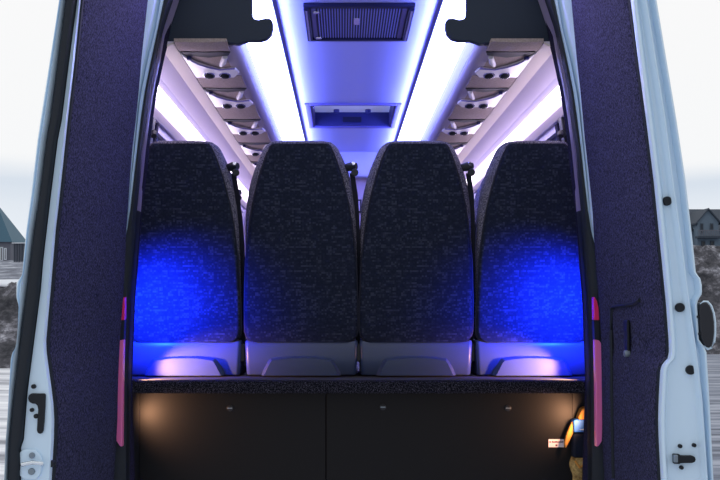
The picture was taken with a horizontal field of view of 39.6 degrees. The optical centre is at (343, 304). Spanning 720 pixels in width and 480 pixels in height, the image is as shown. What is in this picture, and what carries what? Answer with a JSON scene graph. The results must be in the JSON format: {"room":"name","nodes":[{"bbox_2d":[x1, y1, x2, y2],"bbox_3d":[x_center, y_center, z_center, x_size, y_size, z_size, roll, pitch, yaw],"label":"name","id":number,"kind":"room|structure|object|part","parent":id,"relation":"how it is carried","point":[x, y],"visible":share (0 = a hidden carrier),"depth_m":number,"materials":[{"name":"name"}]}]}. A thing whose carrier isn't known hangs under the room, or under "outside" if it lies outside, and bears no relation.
{"room":"vehicle interior","nodes":[
{"label":"vehicle interior","id":0,"kind":"room"},
{"bbox_2d":[0,368,9,479],"bbox_3d":[0.053,1.400,24.000,180.000,0.001,72.000,0,0,0],"label":"ground","id":1,"kind":"structure","parent":0,"point":[4,372],"depth_m":13.15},
{"bbox_2d":[0,279,18,367],"bbox_3d":[-12.047,0.326,26.500,13.800,2.247,9.000,0,0,0],"label":"soil mound","id":2,"kind":"object","parent":1,"relation":"on","point":[8,314],"visible":0.12,"depth_m":23.67,"materials":[{"name":"grey soil"}]},
{"bbox_2d":[693,245,719,353],"bbox_3d":[16.803,-0.341,34.000,18.500,3.583,12.000,0,0,0],"label":"soil mound","id":3,"kind":"object","parent":1,"relation":"on","point":[707,257],"visible":0.12,"depth_m":30.63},
{"bbox_2d":[689,208,719,246],"bbox_3d":[55.425,-9.290,156.500,9.500,11.680,15.800,0,0,0],"label":"house","id":4,"kind":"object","parent":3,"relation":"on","point":[705,223],"visible":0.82,"depth_m":150.01,"materials":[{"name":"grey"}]},
{"bbox_3d":[54.600,-10.725,148.675,3.750,0.900,0.150,0,0,0],"label":"railing","id":5,"kind":"part","parent":4,"relation":"part of","materials":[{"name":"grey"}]},
{"bbox_2d":[0,260,22,279],"bbox_3d":[0.053,-3.334,104.000,220.000,10.076,142.000,0,0,0],"label":"hill","id":6,"kind":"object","parent":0,"point":[9,269],"depth_m":101.13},
{"bbox_2d":[0,208,24,260],"bbox_3d":[-55.238,-9.000,154.000,11.275,13.500,8.700,0,0,0],"label":"house","id":7,"kind":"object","parent":6,"relation":"on","point":[9,234],"visible":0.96,"depth_m":150.89,"materials":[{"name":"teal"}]},
{"bbox_2d":[12,243,24,261],"bbox_3d":[-44.975,-5.455,142.450,2.750,6.550,5.500,0,0,0],"label":"shed","id":8,"kind":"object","parent":6,"relation":"on","point":[18,248],"visible":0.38,"depth_m":140.00,"materials":[{"name":"grey wood"}]},
{"bbox_2d":[153,41,254,226],"bbox_3d":[-0.760,-0.135,5.610,0.344,2.170,4.300,0,0,0],"label":"wall","id":9,"kind":"structure","parent":0,"point":[178,81],"depth_m":4.37,"materials":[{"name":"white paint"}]},
{"bbox_2d":[4,0,147,479],"bbox_3d":[-0.794,-0.145,2.965,0.305,1.850,0.740,0,0,0],"label":"door","id":10,"kind":"structure","parent":9,"relation":"in","point":[63,400],"depth_m":2.77,"materials":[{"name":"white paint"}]},
{"bbox_3d":[-0.818,0.417,2.622,0.060,0.079,0.008,0,0,0],"label":"striker plate","id":11,"kind":"part","parent":10,"relation":"part of","materials":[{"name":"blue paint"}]},
{"bbox_3d":[-0.720,-0.145,2.990,0.156,1.833,0.676,0,0,0],"label":"carpet panel","id":12,"kind":"part","parent":10,"relation":"part of","materials":[{"name":"carpet"}]},
{"bbox_2d":[116,297,125,446],"bbox_3d":[-0.753,0.225,3.387,0.030,0.505,0.030,0,0,0],"label":"tail light","id":13,"kind":"object","parent":9,"relation":"attached to","point":[120,417],"visible":0.71,"depth_m":3.37,"materials":[{"name":"red plastic"}]},
{"bbox_2d":[114,0,178,479],"bbox_3d":[-0.748,-0.210,3.442,0.443,2.020,0.140,0,0,0],"label":"trim","id":14,"kind":"structure","parent":9,"relation":"attached to","point":[160,14],"depth_m":3.42,"materials":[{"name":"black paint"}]},
{"bbox_3d":[-0.771,-0.210,3.424,0.396,2.020,0.103,0,0,0],"label":"painted post","id":15,"kind":"part","parent":14,"relation":"part of","materials":[{"name":"blue paint"}]},
{"bbox_3d":[-0.621,-0.773,3.472,0.190,0.895,0.076,0,0,0],"label":"ribbed trim","id":16,"kind":"part","parent":14,"relation":"part of","materials":[{"name":"purple"}]},
{"bbox_2d":[155,122,173,140],"bbox_3d":[-0.827,-0.331,4.090,0.170,0.782,0.660,0,0,0],"label":"window","id":17,"kind":"structure","parent":9,"relation":"in","point":[162,135],"depth_m":4.17,"materials":[{"name":"purple"}]},
{"bbox_2d":[150,117,158,142],"bbox_3d":[-0.742,-0.661,3.876,0.048,0.122,0.191,0,0,-9],"label":"anchor","id":18,"kind":"object","parent":17,"relation":"attached to","point":[155,126],"visible":0.43,"depth_m":3.86,"materials":[{"name":"black plastic"}]},
{"bbox_3d":[-0.746,-0.661,3.865,0.032,0.122,0.050,0,0,0],"label":"rail","id":19,"kind":"part","parent":18,"relation":"part of","materials":[{"name":"black plastic"}]},
{"bbox_2d":[156,86,204,140],"bbox_3d":[-0.669,-0.744,4.076,0.038,0.056,1.200,0,0,0],"label":"tube light","id":20,"kind":"object","parent":9,"relation":"attached to","point":[169,106],"depth_m":3.97,"materials":[{"name":"white plastic"}]},
{"bbox_2d":[168,0,281,167],"bbox_3d":[-0.464,-1.086,5.526,0.432,0.394,4.105,0,0,0],"label":"luggage rack","id":21,"kind":"object","parent":9,"relation":"attached to","point":[212,36],"visible":0.67,"depth_m":3.75,"materials":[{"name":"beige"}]},
{"bbox_3d":[-0.498,-0.921,3.820,0.182,0.008,0.334,0,0,0],"label":"service panel","id":22,"kind":"part","parent":21,"relation":"part of","materials":[{"name":"white plastic"}]},
{"bbox_2d":[205,74,212,78],"bbox_3d":[-0.527,-0.898,3.923,0.034,0.016,0.034,0,0,0],"label":"air vent","id":23,"kind":"object","parent":21,"relation":"attached to","point":[209,76],"depth_m":3.92,"materials":[{"name":"black plastic"}]},
{"bbox_2d":[219,56,227,66],"bbox_3d":[-0.449,-0.907,3.727,0.024,0.030,0.102,0,0,-15],"label":"light","id":24,"kind":"object","parent":21,"relation":"on","point":[223,60],"depth_m":3.71,"materials":[{"name":"white plastic"}]},
{"bbox_2d":[221,74,228,78],"bbox_3d":[-0.465,-0.898,3.923,0.034,0.016,0.034,0,0,0],"label":"air vent","id":25,"kind":"object","parent":21,"relation":"attached to","point":[224,76],"depth_m":3.92,"materials":[{"name":"black plastic"}]},
{"bbox_3d":[-0.498,-0.921,4.420,0.182,0.008,0.329,0,0,0],"label":"service panel","id":26,"kind":"part","parent":21,"relation":"part of","materials":[{"name":"white plastic"}]},
{"bbox_2d":[236,91,243,99],"bbox_3d":[-0.449,-0.907,4.329,0.024,0.030,0.100,0,0,-15],"label":"light","id":27,"kind":"object","parent":21,"relation":"on","point":[239,94],"depth_m":4.31,"materials":[{"name":"white plastic"}]},
{"bbox_3d":[-0.498,-0.921,5.134,0.182,0.008,0.334,0,0,0],"label":"service panel","id":28,"kind":"part","parent":21,"relation":"part of","materials":[{"name":"white plastic"}]},
{"bbox_3d":[-0.498,-0.921,5.856,0.182,0.008,0.354,0,0,0],"label":"service panel","id":29,"kind":"part","parent":21,"relation":"part of","materials":[{"name":"white plastic"}]},
{"bbox_3d":[-0.405,-0.936,5.550,0.057,0.042,4.000,0,0,0],"label":"nose trim","id":30,"kind":"part","parent":21,"relation":"part of","materials":[{"name":"grey plastic"}]},
{"bbox_2d":[251,121,257,127],"bbox_3d":[-0.449,-0.907,5.041,0.024,0.030,0.102,0,0,-15],"label":"light","id":31,"kind":"object","parent":21,"relation":"on","point":[254,124],"depth_m":5.02,"materials":[{"name":"white plastic"}]},
{"bbox_3d":[-0.409,-1.038,5.550,0.056,0.156,4.000,0,0,0],"label":"panel","id":32,"kind":"part","parent":21,"relation":"part of","materials":[{"name":"white plastic"}]},
{"bbox_2d":[237,179,248,198],"bbox_3d":[-0.669,-0.745,6.487,0.038,0.054,0.710,0,0,0],"label":"tube light","id":33,"kind":"object","parent":9,"relation":"attached to","point":[241,187],"depth_m":6.56,"materials":[{"name":"white plastic"}]},
{"bbox_3d":[-0.835,-0.331,7.525,0.192,0.782,0.150,0,0,0],"label":"window post","id":34,"kind":"part","parent":9,"relation":"part of","materials":[{"name":"purple"}]},
{"bbox_2d":[243,178,366,244],"bbox_3d":[0.053,-0.240,7.630,1.800,1.960,0.060,0,0,0],"label":"wall","id":35,"kind":"structure","parent":0,"point":[360,182],"depth_m":7.60,"materials":[{"name":"purple"}]},
{"bbox_2d":[358,199,361,212],"bbox_3d":[0.108,-0.750,7.589,0.057,0.103,0.022,0,0,0],"label":"switch plate","id":36,"kind":"object","parent":35,"relation":"attached to","point":[359,200],"visible":0.34,"depth_m":7.58,"materials":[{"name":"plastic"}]},
{"bbox_2d":[272,0,442,177],"bbox_3d":[0.053,-1.080,5.550,1.700,0.240,4.100,0,0,0],"label":"ceiling","id":37,"kind":"structure","parent":0,"point":[319,71],"depth_m":4.90,"materials":[{"name":"blue"}]},
{"bbox_2d":[246,0,304,140],"bbox_3d":[-0.347,-1.141,5.497,0.151,0.048,3.965,0,0,0],"label":"ceiling light","id":38,"kind":"object","parent":37,"relation":"attached to","point":[268,57],"visible":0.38,"depth_m":4.96,"materials":[{"name":"white plastic"}]},
{"bbox_2d":[304,103,401,127],"bbox_3d":[0.055,-1.192,6.070,0.556,0.109,0.760,0,0,0],"label":"roof hatch","id":39,"kind":"object","parent":37,"relation":"attached to","point":[324,115],"visible":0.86,"depth_m":6.40,"materials":[{"name":"blue"}]},
{"bbox_3d":[0.055,-1.188,6.403,0.120,0.035,0.010,0,0,0],"label":"handle","id":40,"kind":"part","parent":39,"relation":"part of","materials":[{"name":"blue"}]},
{"bbox_3d":[0.055,-1.241,6.070,0.496,0.012,0.700,0,0,0],"label":"lid","id":41,"kind":"part","parent":39,"relation":"part of","materials":[{"name":"white plastic"}]},
{"bbox_2d":[303,3,414,40],"bbox_3d":[0.060,-1.138,4.045,0.428,0.024,0.490,0,0,0],"label":"ceiling vent","id":42,"kind":"object","parent":37,"relation":"in","point":[323,21],"visible":1,"depth_m":4.00,"materials":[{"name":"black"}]},
{"bbox_3d":[-0.117,-1.142,4.048,0.018,0.012,0.425,0,0,0],"label":"panel","id":43,"kind":"part","parent":42,"relation":"part of","materials":[{"name":"blue"}]},
{"bbox_3d":[0.237,-1.142,4.048,0.018,0.012,0.425,0,0,0],"label":"panel","id":44,"kind":"part","parent":42,"relation":"part of","materials":[{"name":"blue"}]},
{"bbox_2d":[398,0,464,140],"bbox_3d":[0.454,-1.141,5.497,0.151,0.048,3.965,0,0,0],"label":"ceiling light","id":45,"kind":"object","parent":37,"relation":"attached to","point":[442,55],"visible":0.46,"depth_m":4.89,"materials":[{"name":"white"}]},
{"bbox_2d":[271,0,443,131],"bbox_3d":[0.053,-1.292,5.630,1.600,0.175,4.260,0,0,0],"label":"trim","id":46,"kind":"structure","parent":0,"point":[271,0],"depth_m":5.45,"materials":[{"name":"blue paint"}]},
{"bbox_2d":[132,362,584,392],"bbox_3d":[0.053,0.292,5.570,1.800,0.046,4.060,0,0,0],"label":"shelf","id":47,"kind":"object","parent":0,"point":[242,383],"depth_m":3.54,"materials":[{"name":"grey"}]},
{"bbox_2d":[132,141,246,375],"bbox_3d":[-0.598,-0.172,4.014,0.444,0.879,0.653,0,0,0],"label":"seat","id":48,"kind":"object","parent":47,"relation":"on","point":[189,318],"visible":0.77,"depth_m":3.75,"materials":[{"name":"fabric"}]},
{"bbox_3d":[-0.603,-0.236,3.808,0.430,0.752,0.215,0,0,0],"label":"backrest","id":49,"kind":"part","parent":48,"relation":"part of","materials":[{"name":"fabric"}]},
{"bbox_2d":[239,190,244,270],"bbox_3d":[-0.678,-0.172,4.884,0.444,0.879,0.653,0,0,0],"label":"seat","id":50,"kind":"object","parent":47,"relation":"on","point":[240,191],"visible":0.03,"depth_m":4.64,"materials":[{"name":"fabric"}]},
{"bbox_2d":[244,141,360,375],"bbox_3d":[-0.156,-0.172,4.014,0.444,0.879,0.653,0,0,0],"label":"seat","id":51,"kind":"object","parent":47,"relation":"on","point":[302,271],"visible":1,"depth_m":3.75,"materials":[{"name":"fabric"}]},
{"bbox_3d":[-0.160,-0.236,3.808,0.430,0.752,0.215,0,0,0],"label":"backrest","id":52,"kind":"part","parent":51,"relation":"part of","materials":[{"name":"fabric"}]},
{"bbox_2d":[133,393,584,479],"bbox_3d":[0.053,0.528,3.696,1.800,0.424,0.088,0,0,0],"label":"panel","id":53,"kind":"object","parent":47,"relation":"attached to","point":[178,436],"visible":0.88,"depth_m":3.66,"materials":[{"name":"black plastic"}]},
{"bbox_3d":[-0.406,0.526,3.674,0.681,0.420,0.028,0,0,0],"label":"panel","id":54,"kind":"part","parent":53,"relation":"part of","materials":[{"name":"black plastic"}]},
{"bbox_3d":[0.389,0.526,3.674,0.902,0.420,0.028,0,0,0],"label":"panel","id":55,"kind":"part","parent":53,"relation":"part of","materials":[{"name":"black plastic"}]},
{"bbox_2d":[549,441,562,445],"bbox_3d":[0.779,0.507,3.658,0.051,0.019,0.001,0,0,0],"label":"print","id":56,"kind":"object","parent":53,"relation":"attached to","point":[551,443],"depth_m":3.66,"materials":[{"name":"white paper"}]},
{"bbox_2d":[564,406,583,447],"bbox_3d":[0.853,0.444,3.635,0.106,0.148,0.069,0,0,0],"label":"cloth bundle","id":57,"kind":"object","parent":53,"relation":"hanging from","point":[577,424],"visible":0.65,"depth_m":3.62,"materials":[{"name":"orange fabric"}]},
{"bbox_2d":[569,456,582,479],"bbox_3d":[0.867,0.624,3.644,0.095,0.150,0.096,0,0,0],"label":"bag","id":58,"kind":"object","parent":53,"relation":"on","point":[575,464],"visible":0.47,"depth_m":3.62,"materials":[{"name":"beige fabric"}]},
{"bbox_2d":[571,432,583,457],"bbox_3d":[0.868,0.508,3.635,0.076,0.090,0.040,0,0,0],"label":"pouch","id":59,"kind":"object","parent":58,"relation":"on","point":[577,437],"visible":0.51,"depth_m":3.62,"materials":[{"name":"black fabric"}]},
{"bbox_2d":[359,141,475,375],"bbox_3d":[0.279,-0.172,4.014,0.444,0.879,0.653,0,0,0],"label":"seat","id":60,"kind":"object","parent":47,"relation":"on","point":[417,284],"visible":0.98,"depth_m":3.75,"materials":[{"name":"fabric"}]},
{"bbox_3d":[0.275,-0.236,3.808,0.430,0.752,0.215,0,0,0],"label":"backrest","id":61,"kind":"part","parent":60,"relation":"part of","materials":[{"name":"fabric"}]},
{"bbox_2d":[474,179,483,240],"bbox_3d":[0.792,-0.172,4.884,0.444,0.879,0.653,0,0,0],"label":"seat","id":62,"kind":"object","parent":47,"relation":"on","point":[476,199],"visible":0.03,"depth_m":4.61,"materials":[{"name":"fabric"}]},
{"bbox_3d":[0.788,-0.236,4.678,0.430,0.752,0.215,0,0,0],"label":"backrest","id":63,"kind":"part","parent":62,"relation":"part of","materials":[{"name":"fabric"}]},
{"bbox_2d":[470,141,584,375],"bbox_3d":[0.721,-0.172,4.014,0.444,0.879,0.653,0,0,0],"label":"seat","id":64,"kind":"object","parent":47,"relation":"on","point":[528,315],"visible":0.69,"depth_m":3.75,"materials":[{"name":"fabric"}]},
{"bbox_3d":[0.716,-0.236,3.808,0.430,0.752,0.215,0,0,0],"label":"backrest","id":65,"kind":"part","parent":64,"relation":"part of","materials":[{"name":"fabric"}]},
{"bbox_2d":[457,41,563,197],"bbox_3d":[0.866,-0.135,5.610,0.344,2.170,4.300,0,0,0],"label":"wall","id":66,"kind":"structure","parent":0,"point":[535,83],"depth_m":4.33,"materials":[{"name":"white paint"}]},
{"bbox_2d":[471,149,496,181],"bbox_3d":[0.775,-0.746,5.424,0.038,0.049,0.965,0,0,0],"label":"tube light","id":67,"kind":"object","parent":66,"relation":"attached to","point":[485,164],"depth_m":5.48,"materials":[{"name":"white plastic"}]},
{"bbox_2d":[420,0,548,154],"bbox_3d":[0.574,-1.086,5.526,0.432,0.394,4.105,0,0,0],"label":"luggage rack","id":68,"kind":"object","parent":66,"relation":"attached to","point":[500,38],"visible":0.69,"depth_m":3.77,"materials":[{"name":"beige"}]},
{"bbox_3d":[0.515,-1.038,5.550,0.056,0.156,4.000,0,0,0],"label":"panel","id":69,"kind":"part","parent":68,"relation":"part of","materials":[{"name":"blue"}]},
{"bbox_2d":[450,121,456,128],"bbox_3d":[0.555,-0.907,5.041,0.024,0.030,0.102,0,0,15],"label":"light","id":70,"kind":"object","parent":68,"relation":"on","point":[453,124],"depth_m":5.02,"materials":[{"name":"white plastic"}]},
{"bbox_3d":[0.510,-0.936,5.550,0.057,0.042,4.000,0,0,0],"label":"nose trim","id":71,"kind":"part","parent":68,"relation":"part of","materials":[{"name":"grey plastic"}]},
{"bbox_3d":[0.604,-0.921,5.134,0.182,0.008,0.334,0,0,0],"label":"service panel","id":72,"kind":"part","parent":68,"relation":"part of","materials":[{"name":"white plastic"}]},
{"bbox_2d":[468,91,474,99],"bbox_3d":[0.555,-0.907,4.329,0.024,0.030,0.100,0,0,15],"label":"light","id":73,"kind":"object","parent":68,"relation":"on","point":[471,94],"depth_m":4.31,"materials":[{"name":"white plastic"}]},
{"bbox_3d":[0.604,-0.921,4.420,0.182,0.008,0.329,0,0,0],"label":"service panel","id":74,"kind":"part","parent":68,"relation":"part of","materials":[{"name":"white plastic"}]},
{"bbox_2d":[485,74,492,78],"bbox_3d":[0.571,-0.898,3.923,0.034,0.016,0.034,0,0,0],"label":"air vent","id":75,"kind":"object","parent":68,"relation":"attached to","point":[487,76],"depth_m":3.92,"materials":[{"name":"black plastic"}]},
{"bbox_2d":[488,56,495,66],"bbox_3d":[0.555,-0.907,3.727,0.024,0.030,0.102,0,0,15],"label":"light","id":76,"kind":"object","parent":68,"relation":"on","point":[491,59],"depth_m":3.70,"materials":[{"name":"white plastic"}]},
{"bbox_2d":[501,74,508,78],"bbox_3d":[0.633,-0.898,3.923,0.034,0.016,0.034,0,0,0],"label":"air vent","id":77,"kind":"object","parent":68,"relation":"attached to","point":[503,76],"depth_m":3.92,"materials":[{"name":"black plastic"}]},
{"bbox_3d":[0.604,-0.921,3.820,0.182,0.008,0.334,0,0,0],"label":"service panel","id":78,"kind":"part","parent":68,"relation":"part of","materials":[{"name":"white plastic"}]},
{"bbox_2d":[500,85,560,145],"bbox_3d":[0.775,-0.747,4.150,0.038,0.052,1.331,0,0,0],"label":"tube light","id":79,"kind":"object","parent":66,"relation":"attached to","point":[542,108],"depth_m":3.98,"materials":[{"name":"white plastic"}]},
{"bbox_2d":[537,122,558,140],"bbox_3d":[0.933,-0.331,4.090,0.170,0.782,0.660,0,0,0],"label":"window","id":80,"kind":"structure","parent":66,"relation":"in","point":[550,135],"depth_m":4.16,"materials":[{"name":"purple"}]},
{"bbox_2d":[555,117,566,142],"bbox_3d":[0.848,-0.661,3.876,0.048,0.122,0.191,0,0,9],"label":"anchor","id":81,"kind":"object","parent":80,"relation":"attached to","point":[560,129],"visible":0.57,"depth_m":3.84,"materials":[{"name":"black plastic"}]},
{"bbox_3d":[0.852,-0.661,3.865,0.032,0.122,0.050,0,0,0],"label":"rail","id":82,"kind":"part","parent":81,"relation":"part of","materials":[{"name":"black plastic"}]},
{"bbox_2d":[538,0,603,479],"bbox_3d":[0.854,-0.210,3.442,0.443,2.020,0.140,0,0,0],"label":"trim","id":83,"kind":"structure","parent":66,"relation":"attached to","point":[557,14],"depth_m":3.42,"materials":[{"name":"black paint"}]},
{"bbox_3d":[0.727,-0.773,3.472,0.190,0.895,0.076,0,0,0],"label":"ribbed trim","id":84,"kind":"part","parent":83,"relation":"part of","materials":[{"name":"purple"}]},
{"bbox_3d":[0.877,-0.210,3.424,0.396,2.020,0.103,0,0,0],"label":"painted post","id":85,"kind":"part","parent":83,"relation":"part of","materials":[{"name":"white metal"}]},
{"bbox_2d":[592,297,601,446],"bbox_3d":[0.859,0.225,3.387,0.030,0.505,0.030,0,0,0],"label":"tail light","id":86,"kind":"object","parent":66,"relation":"attached to","point":[597,365],"visible":0.98,"depth_m":3.37,"materials":[{"name":"red plastic"}]},
{"bbox_2d":[571,0,715,479],"bbox_3d":[0.871,-0.145,2.974,0.303,1.850,0.723,0,0,0],"label":"door","id":87,"kind":"structure","parent":66,"relation":"in","point":[656,335],"depth_m":2.73,"materials":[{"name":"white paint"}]},
{"bbox_3d":[0.805,-0.145,2.990,0.153,1.833,0.680,0,0,2],"label":"carpet panel","id":88,"kind":"part","parent":87,"relation":"part of","materials":[{"name":"carpet"}]},
{"bbox_3d":[0.950,0.052,2.637,0.039,0.119,0.050,0,0,0],"label":"door handle","id":89,"kind":"part","parent":87,"relation":"part of","materials":[{"name":"black plastic"}]},
{"bbox_2d":[707,354,719,479],"bbox_3d":[30.703,1.419,8.750,58.700,0.062,41.500,0,0,0],"label":"road","id":90,"kind":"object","parent":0,"point":[713,360],"depth_m":13.68,"materials":[{"name":"grey asphalt"}]}
]}

